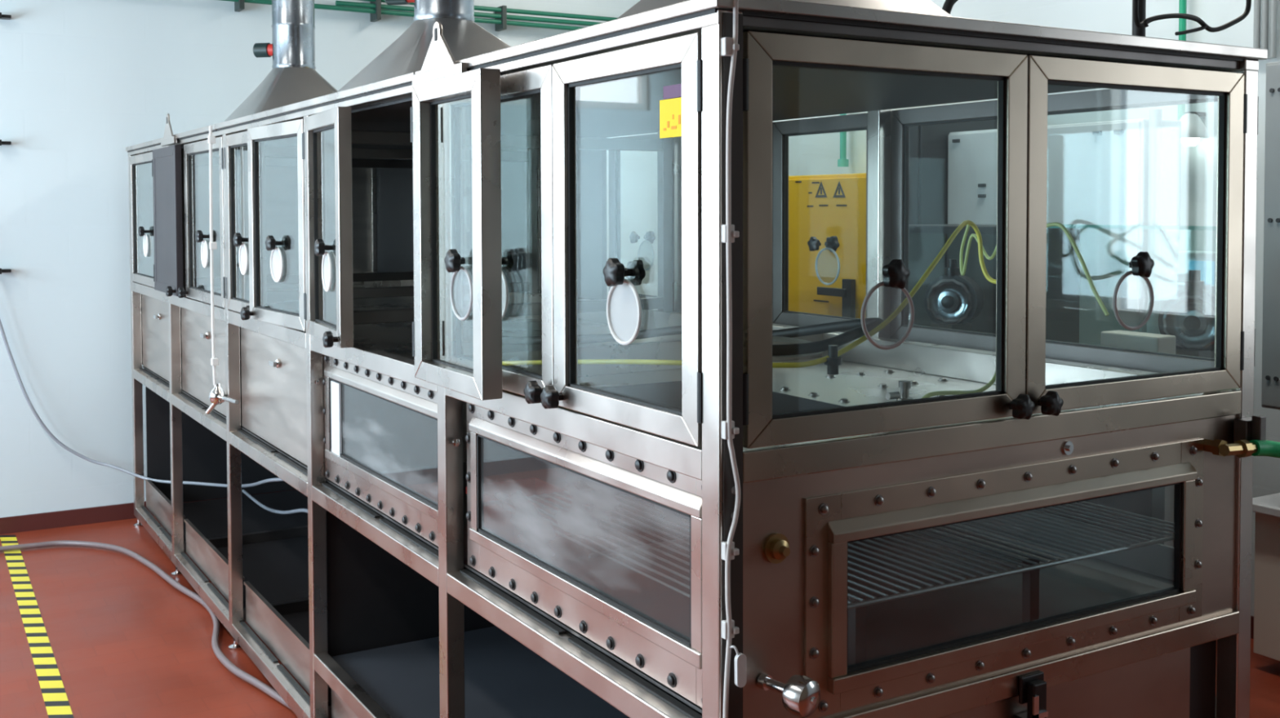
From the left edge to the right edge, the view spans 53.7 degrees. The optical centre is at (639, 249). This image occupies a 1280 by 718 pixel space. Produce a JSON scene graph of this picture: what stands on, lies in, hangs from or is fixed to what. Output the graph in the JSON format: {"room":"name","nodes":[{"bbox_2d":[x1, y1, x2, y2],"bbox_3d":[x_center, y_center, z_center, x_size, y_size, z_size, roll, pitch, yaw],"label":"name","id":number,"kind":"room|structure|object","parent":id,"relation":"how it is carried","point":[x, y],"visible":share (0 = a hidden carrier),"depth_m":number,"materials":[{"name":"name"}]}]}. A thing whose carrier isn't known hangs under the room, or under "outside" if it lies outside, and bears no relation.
{"room":"laboratory","nodes":[
{"label":"laboratory","id":0,"kind":"room"},
{"bbox_2d":[0,0,657,518],"bbox_3d":[-2.888,-0.377,6.837,7.450,3.685,0.150,-1,2,-31],"label":"wall","id":1,"kind":"structure","parent":0,"point":[82,82],"depth_m":6.75,"materials":[{"name":"white paint"}]},
{"bbox_2d":[0,12,11,19],"bbox_3d":[-3.256,-1.189,6.452,0.075,0.030,0.089,-1,2,-31],"label":"wall hook","id":2,"kind":"object","parent":1,"relation":"attached to","point":[2,16],"visible":1,"depth_m":6.44,"materials":[{"name":"black plastic"}]},
{"bbox_2d":[0,139,11,145],"bbox_3d":[-3.264,-0.545,6.467,0.075,0.030,0.089,-1,2,-31],"label":"wall hook","id":3,"kind":"object","parent":1,"relation":"attached to","point":[2,143],"visible":1,"depth_m":6.45,"materials":[{"name":"black plastic"}]},
{"bbox_2d":[0,268,11,274],"bbox_3d":[-3.272,0.110,6.483,0.075,0.030,0.089,-1,2,-31],"label":"wall hook","id":4,"kind":"object","parent":1,"relation":"attached to","point":[8,270],"visible":1,"depth_m":6.47,"materials":[{"name":"black plastic"}]},
{"bbox_2d":[0,489,295,534],"bbox_3d":[-2.842,1.425,6.827,7.050,0.085,0.012,-1,2,-31],"label":"baseboard","id":5,"kind":"structure","parent":1,"relation":"attached to","point":[44,521],"depth_m":6.71,"materials":[{"name":"red"}]},
{"bbox_2d":[234,0,244,11],"bbox_3d":[-2.232,-1.405,7.037,0.028,0.145,0.118,-1,2,-31],"label":"bracket","id":6,"kind":"object","parent":1,"relation":"attached to","point":[238,6],"visible":1,"depth_m":7.00,"materials":[{"name":"grey metal"}]},
{"bbox_2d":[369,0,381,22],"bbox_3d":[-1.557,-1.421,7.438,0.028,0.145,0.118,-1,2,-31],"label":"bracket","id":7,"kind":"object","parent":1,"relation":"attached to","point":[377,16],"visible":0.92,"depth_m":7.39,"materials":[{"name":"grey metal"}]},
{"bbox_2d":[494,5,506,31],"bbox_3d":[-0.865,-1.436,7.850,0.028,0.145,0.118,-1,2,-31],"label":"bracket","id":8,"kind":"object","parent":1,"relation":"attached to","point":[503,26],"visible":0.77,"depth_m":7.80,"materials":[{"name":"grey metal"}]},
{"bbox_2d":[220,0,584,30],"bbox_3d":[-1.818,-1.393,7.250,4.550,0.058,0.028,-1,2,-31],"label":"pipe","id":9,"kind":"object","parent":8,"relation":"attached to","point":[259,2],"visible":0.48,"depth_m":7.47,"materials":[{"name":"teal metal"}]},
{"bbox_2d":[335,0,600,26],"bbox_3d":[-0.809,-1.444,7.849,2.200,0.028,0.028,-1,2,-31],"label":"pipe","id":10,"kind":"object","parent":8,"relation":"attached to","point":[337,2],"visible":0.66,"depth_m":7.78,"materials":[{"name":"teal metal"}]},
{"bbox_2d":[360,0,617,21],"bbox_3d":[-0.809,-1.484,7.848,2.200,0.028,0.028,-1,2,-31],"label":"pipe","id":11,"kind":"object","parent":8,"relation":"attached to","point":[476,7],"visible":0.48,"depth_m":7.95,"materials":[{"name":"teal metal"}]},
{"bbox_2d":[0,516,1279,717],"bbox_3d":[-0.318,1.651,2.592,7.450,0.100,10.280,-1,2,-31],"label":"floor","id":12,"kind":"structure","parent":0,"point":[125,642],"depth_m":4.89,"materials":[{"name":"red concrete"}]},
{"bbox_2d":[0,535,73,717],"bbox_3d":[-2.432,1.523,5.076,0.072,0.001,3.386,-1,2,-30],"label":"tape","id":13,"kind":"object","parent":12,"relation":"on","point":[57,705],"visible":0.96,"depth_m":4.95,"materials":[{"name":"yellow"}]},
{"bbox_2d":[0,540,291,710],"bbox_3d":[-1.728,1.503,5.047,3.940,0.025,0.728,1,2,40],"label":"hose","id":14,"kind":"object","parent":12,"relation":"on","point":[218,653],"visible":0.86,"depth_m":5.50,"materials":[{"name":"grey plastic"}]},
{"bbox_2d":[125,0,1267,717],"bbox_3d":[-0.695,0.480,4.626,1.498,2.107,5.609,-1,2,-31],"label":"enclosure","id":15,"kind":"object","parent":12,"relation":"on","point":[380,243],"visible":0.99,"depth_m":2.65,"materials":[{"name":"silver metal"}]},
{"bbox_2d":[0,320,284,488],"bbox_3d":[-2.023,0.501,5.825,2.963,1.515,0.833,1,2,36],"label":"hose","id":16,"kind":"object","parent":15,"relation":"attached to","point":[277,479],"visible":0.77,"depth_m":6.54,"materials":[{"name":"grey"}]},
{"bbox_2d":[207,126,218,385],"bbox_3d":[-1.614,0.026,4.774,0.024,0.980,0.030,-1,2,-31],"label":"cable","id":17,"kind":"object","parent":15,"relation":"attached to","point":[211,139],"visible":1,"depth_m":4.77,"materials":[{"name":"white plastic"}]},
{"bbox_2d":[241,489,307,515],"bbox_3d":[-1.594,1.174,5.671,0.048,0.302,2.308,-1,2,-26],"label":"hose","id":18,"kind":"object","parent":15,"relation":"hanging from","point":[300,510],"visible":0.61,"depth_m":6.00,"materials":[{"name":"grey plastic"}]},
{"bbox_2d":[224,0,337,121],"bbox_3d":[-1.718,-1.366,6.251,0.700,1.674,0.840,-1,2,-31],"label":"exhaust hood","id":19,"kind":"object","parent":15,"relation":"on","point":[293,78],"visible":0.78,"depth_m":6.16,"materials":[{"name":"metal"}]},
{"bbox_2d":[337,0,510,92],"bbox_3d":[-0.650,-1.300,4.165,0.600,1.674,0.960,-1,2,-31],"label":"exhaust hood","id":20,"kind":"object","parent":15,"relation":"on","point":[464,37],"visible":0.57,"depth_m":4.06,"materials":[{"name":"metal"}]},
{"bbox_2d":[331,626,629,717],"bbox_3d":[-0.309,1.270,3.684,0.905,0.010,1.032,-1,2,-31],"label":"shelf","id":21,"kind":"object","parent":15,"relation":"attached to","point":[504,678],"depth_m":3.71,"materials":[{"name":"grey metal"}]},
{"bbox_2d":[466,478,590,543],"bbox_3d":[-0.295,0.678,3.291,0.220,0.092,0.290,-1,2,-31],"label":"crate","id":22,"kind":"object","parent":15,"relation":"on","point":[514,528],"visible":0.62,"depth_m":3.20,"materials":[{"name":"grey plastic"}]},
{"bbox_2d":[659,83,681,138],"bbox_3d":[0.052,-0.226,2.067,0.001,0.085,0.074,-1,2,-31],"label":"paper note","id":23,"kind":"object","parent":15,"relation":"attached to","point":[670,109],"visible":0.92,"depth_m":2.07,"materials":[{"name":"yellow paper"}]},
{"bbox_2d":[502,317,884,355],"bbox_3d":[0.045,0.227,3.382,0.356,0.175,1.468,-1,2,-31],"label":"hose","id":24,"kind":"object","parent":15,"relation":"on","point":[854,327],"visible":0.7,"depth_m":3.00,"materials":[{"name":"black rubber"}]},
{"bbox_2d":[720,0,740,717],"bbox_3d":[0.139,0.304,1.951,0.034,1.423,0.022,-1,2,-31],"label":"cable","id":25,"kind":"object","parent":15,"relation":"attached to","point":[730,46],"visible":1,"depth_m":1.94,"materials":[{"name":"white plastic"}]},
{"bbox_2d":[729,645,746,688],"bbox_3d":[0.151,0.644,1.953,0.022,0.064,0.017,-1,2,-31],"label":"tag","id":26,"kind":"object","parent":25,"relation":"hanging from","point":[740,679],"visible":1,"depth_m":1.95,"materials":[{"name":"white plastic"}]},
{"bbox_2d":[502,220,995,368],"bbox_3d":[0.279,0.115,2.823,1.283,0.352,0.545,0,2,-2],"label":"tube","id":27,"kind":"object","parent":15,"relation":"in","point":[616,362],"visible":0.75,"depth_m":2.77,"materials":[{"name":"yellow rubber"}]},
{"bbox_2d":[824,345,841,374],"bbox_3d":[0.403,0.231,2.639,0.036,0.060,0.036,-1,2,-31],"label":"clamp","id":28,"kind":"object","parent":27,"relation":"attached to","point":[833,362],"visible":1,"depth_m":2.63,"materials":[{"name":"black plastic"}]},
{"bbox_2d":[617,0,952,18],"bbox_3d":[0.299,-1.255,2.728,0.720,1.674,0.600,-1,2,-31],"label":"exhaust hood","id":29,"kind":"object","parent":15,"relation":"on","point":[921,6],"visible":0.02,"depth_m":2.62,"materials":[{"name":"metal"}]},
{"bbox_2d":[772,336,822,357],"bbox_3d":[0.348,0.221,2.885,0.171,0.050,0.035,-1,2,-31],"label":"hose","id":30,"kind":"object","parent":15,"relation":"on","point":[779,339],"visible":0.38,"depth_m":2.88,"materials":[{"name":"plastic"}]},
{"bbox_2d":[483,486,1174,609],"bbox_3d":[0.420,0.592,2.800,1.210,0.012,1.030,-1,2,-31],"label":"wire shelf","id":31,"kind":"object","parent":15,"relation":"attached to","point":[860,600],"depth_m":2.57,"materials":[{"name":"grey metal"}]},
{"bbox_2d":[885,380,912,401],"bbox_3d":[0.581,0.321,2.830,0.067,0.050,0.035,-1,2,-31],"label":"connector","id":32,"kind":"object","parent":15,"relation":"on","point":[904,386],"visible":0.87,"depth_m":2.83,"materials":[{"name":"silver metal"}]},
{"bbox_2d":[942,0,958,14],"bbox_3d":[0.928,-0.709,3.446,0.371,0.514,0.026,-1,2,-31],"label":"cable","id":33,"kind":"object","parent":15,"relation":"on","point":[948,5],"visible":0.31,"depth_m":3.38,"materials":[{"name":"black rubber"}]},
{"bbox_2d":[959,224,996,275],"bbox_3d":[0.854,0.001,3.123,0.008,0.136,0.173,-1,2,-31],"label":"tube","id":34,"kind":"object","parent":15,"relation":"in","point":[962,268],"visible":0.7,"depth_m":3.17,"materials":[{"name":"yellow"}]},
{"bbox_2d":[921,222,1109,398],"bbox_3d":[0.747,0.130,2.760,0.538,0.374,0.264,-1,2,-31],"label":"tube","id":35,"kind":"object","parent":15,"relation":"on","point":[1061,226],"visible":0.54,"depth_m":2.80,"materials":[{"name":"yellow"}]},
{"bbox_2d":[1133,0,1251,32],"bbox_3d":[1.341,-0.587,3.056,0.441,0.128,0.012,-1,2,-31],"label":"cable","id":36,"kind":"object","parent":15,"relation":"on","point":[1135,2],"visible":0.82,"depth_m":3.08,"materials":[{"name":"black rubber"}]},
{"bbox_2d":[1142,13,1206,35],"bbox_3d":[1.268,-0.532,2.991,0.228,0.051,0.009,-1,2,-31],"label":"cable","id":37,"kind":"object","parent":36,"relation":"attached to","point":[1203,24],"visible":1,"depth_m":3.00,"materials":[{"name":"black rubber"}]},
{"bbox_2d":[1249,440,1279,457],"bbox_3d":[1.717,0.983,2.902,1.120,1.221,0.165,-1,2,-29],"label":"hose","id":38,"kind":"object","parent":15,"relation":"attached to","point":[1265,448],"visible":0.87,"depth_m":2.57,"materials":[{"name":"rubber"}]},
{"bbox_2d":[788,173,866,319],"bbox_3d":[1.180,0.545,6.401,0.480,1.850,1.030,-1,2,-31],"label":"control box","id":39,"kind":"object","parent":12,"relation":"on","point":[821,206],"visible":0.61,"depth_m":6.38,"materials":[{"name":"paint"}]},
{"bbox_2d":[908,119,997,224],"bbox_3d":[1.408,0.448,5.760,0.660,2.085,0.270,-1,2,-31],"label":"tall cabinet","id":40,"kind":"object","parent":12,"relation":"on","point":[928,144],"visible":0.05,"depth_m":5.50,"materials":[{"name":"grey metal"}]},
{"bbox_2d":[908,224,1079,343],"bbox_3d":[1.272,0.717,4.756,0.330,1.615,0.660,-1,2,-31],"label":"rack","id":41,"kind":"object","parent":12,"relation":"on","point":[926,242],"visible":0.12,"depth_m":4.52,"materials":[{"name":"black metal"}]},
{"bbox_2d":[947,118,1181,346],"bbox_3d":[1.693,0.504,5.180,0.245,2.010,1.000,-1,2,-31],"label":"tall cabinet","id":42,"kind":"object","parent":12,"relation":"on","point":[1098,171],"visible":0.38,"depth_m":4.82,"materials":[{"name":"white metal"}]},
{"bbox_2d":[1035,484,1174,547],"bbox_3d":[1.141,0.951,4.213,0.360,1.185,1.690,-1,2,-31],"label":"bench","id":43,"kind":"object","parent":12,"relation":"on","point":[1157,503],"visible":0.02,"depth_m":3.83,"materials":[{"name":"silver metal"}]},
{"bbox_2d":[924,258,983,331],"bbox_3d":[1.087,0.192,4.381,0.209,0.320,0.213,-1,2,-31],"label":"pump","id":44,"kind":"object","parent":43,"relation":"on","point":[952,300],"visible":0.83,"depth_m":4.33,"materials":[{"name":"grey paint"}]},
{"bbox_2d":[944,258,959,276],"bbox_3d":[1.075,0.063,4.350,0.050,0.060,0.050,-1,2,-31],"label":"outlet","id":45,"kind":"object","parent":44,"relation":"attached to","point":[952,270],"depth_m":4.34,"materials":[{"name":"black plastic"}]},
{"bbox_2d":[1048,224,1216,230],"bbox_3d":[1.488,0.145,3.923,0.012,0.441,0.680,-1,2,-31],"label":"guard","id":46,"kind":"object","parent":43,"relation":"on","point":[1067,226],"visible":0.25,"depth_m":3.85,"materials":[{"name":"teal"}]},
{"bbox_2d":[1100,330,1176,354],"bbox_3d":[1.389,0.307,3.527,0.080,0.144,0.190,-1,2,-31],"label":"box","id":47,"kind":"object","parent":43,"relation":"on","point":[1157,343],"visible":0.44,"depth_m":3.48,"materials":[{"name":"white plastic"}]},
{"bbox_2d":[1158,270,1215,358],"bbox_3d":[1.568,0.218,3.574,0.209,0.320,0.213,-1,2,-31],"label":"pump","id":48,"kind":"object","parent":43,"relation":"on","point":[1188,315],"visible":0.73,"depth_m":3.52,"materials":[{"name":"grey paint"}]},
{"bbox_2d":[1184,270,1204,292],"bbox_3d":[1.556,0.089,3.542,0.050,0.060,0.050,-1,2,-31],"label":"outlet","id":49,"kind":"object","parent":48,"relation":"attached to","point":[1194,284],"depth_m":3.53,"materials":[{"name":"black plastic"}]},
{"bbox_2d":[1146,109,1162,334],"bbox_3d":[1.871,0.510,4.612,0.042,2.035,0.044,-1,2,-31],"label":"white riser","id":50,"kind":"object","parent":12,"relation":"on","point":[1155,117],"visible":0.34,"depth_m":4.57,"materials":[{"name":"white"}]},
{"bbox_2d":[1177,250,1216,717],"bbox_3d":[1.871,0.774,4.183,0.237,1.535,0.237,-1,2,-31],"label":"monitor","id":51,"kind":"object","parent":12,"relation":"on","point":[1204,261],"visible":0.18,"depth_m":4.15,"materials":[{"name":"white plastic"}]},
{"bbox_2d":[1252,493,1279,661],"bbox_3d":[2.550,1.199,4.298,0.340,0.555,0.900,-1,2,-31],"label":"base cabinet","id":52,"kind":"object","parent":12,"relation":"on","point":[1266,508],"visible":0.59,"depth_m":4.54,"materials":[{"name":"white laminate"}]},
{"bbox_2d":[773,0,1279,616],"bbox_3d":[2.771,-0.310,4.370,0.150,3.685,9.880,-1,2,-31],"label":"wall","id":53,"kind":"structure","parent":0,"point":[814,154],"depth_m":5.14,"materials":[{"name":"white paint"}]},
{"bbox_2d":[837,113,848,167],"bbox_3d":[1.106,-1.241,6.868,0.058,1.580,0.058,-1,2,-31],"label":"pipe","id":54,"kind":"object","parent":53,"relation":"attached to","point":[842,162],"visible":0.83,"depth_m":6.88,"materials":[{"name":"teal"}]},
{"bbox_2d":[1177,0,1186,119],"bbox_3d":[2.179,-1.294,5.063,0.027,1.560,0.028,-1,2,-31],"label":"pipe","id":55,"kind":"object","parent":53,"relation":"attached to","point":[1182,3],"visible":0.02,"depth_m":5.07,"materials":[{"name":"teal"}]},
{"bbox_2d":[1179,111,1209,146],"bbox_3d":[2.195,-0.480,5.035,0.152,0.135,0.144,-1,2,-31],"label":"wall lamp","id":56,"kind":"object","parent":53,"relation":"attached to","point":[1193,128],"visible":0.86,"depth_m":4.99,"materials":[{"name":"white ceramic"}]},
{"bbox_2d":[1250,615,1253,639],"bbox_3d":[2.709,1.491,4.383,0.012,0.085,9.868,-1,2,-31],"label":"baseboard","id":57,"kind":"structure","parent":53,"relation":"attached to","point":[1251,617],"depth_m":4.92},
{"bbox_2d":[1253,0,1261,48],"bbox_3d":[2.360,-1.346,4.816,0.023,1.240,0.024,-1,2,-31],"label":"conduit","id":58,"kind":"object","parent":53,"relation":"attached to","point":[1257,3],"visible":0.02,"depth_m":4.82,"materials":[{"name":"white plastic"}]},
{"bbox_2d":[1261,0,1268,48],"bbox_3d":[2.376,-1.345,4.789,0.023,1.240,0.024,-1,2,-31],"label":"conduit","id":59,"kind":"object","parent":53,"relation":"attached to","point":[1264,14],"visible":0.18,"depth_m":4.80,"materials":[{"name":"white plastic"}]},
{"bbox_2d":[1261,61,1279,409],"bbox_3d":[2.535,-0.041,4.212,0.408,1.210,0.735,-1,2,-31],"label":"upper cabinet","id":60,"kind":"object","parent":53,"relation":"attached to","point":[1270,389],"visible":1,"depth_m":4.39,"materials":[{"name":"grey metal"}]},
{"bbox_2d":[1269,0,1277,57],"bbox_3d":[2.394,-1.345,4.759,0.023,1.240,0.024,-1,2,-31],"label":"conduit","id":61,"kind":"object","parent":53,"relation":"attached to","point":[1273,3],"visible":1,"depth_m":4.77,"materials":[{"name":"white plastic"}]},
{"bbox_2d":[1132,0,1146,36],"bbox_3d":[1.255,-1.085,3.163,0.060,1.300,0.060,-1,2,-31],"label":"vertical conduit","id":62,"kind":"object","parent":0,"point":[1136,31],"visible":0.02,"depth_m":3.17,"materials":[{"name":"grey paint"}]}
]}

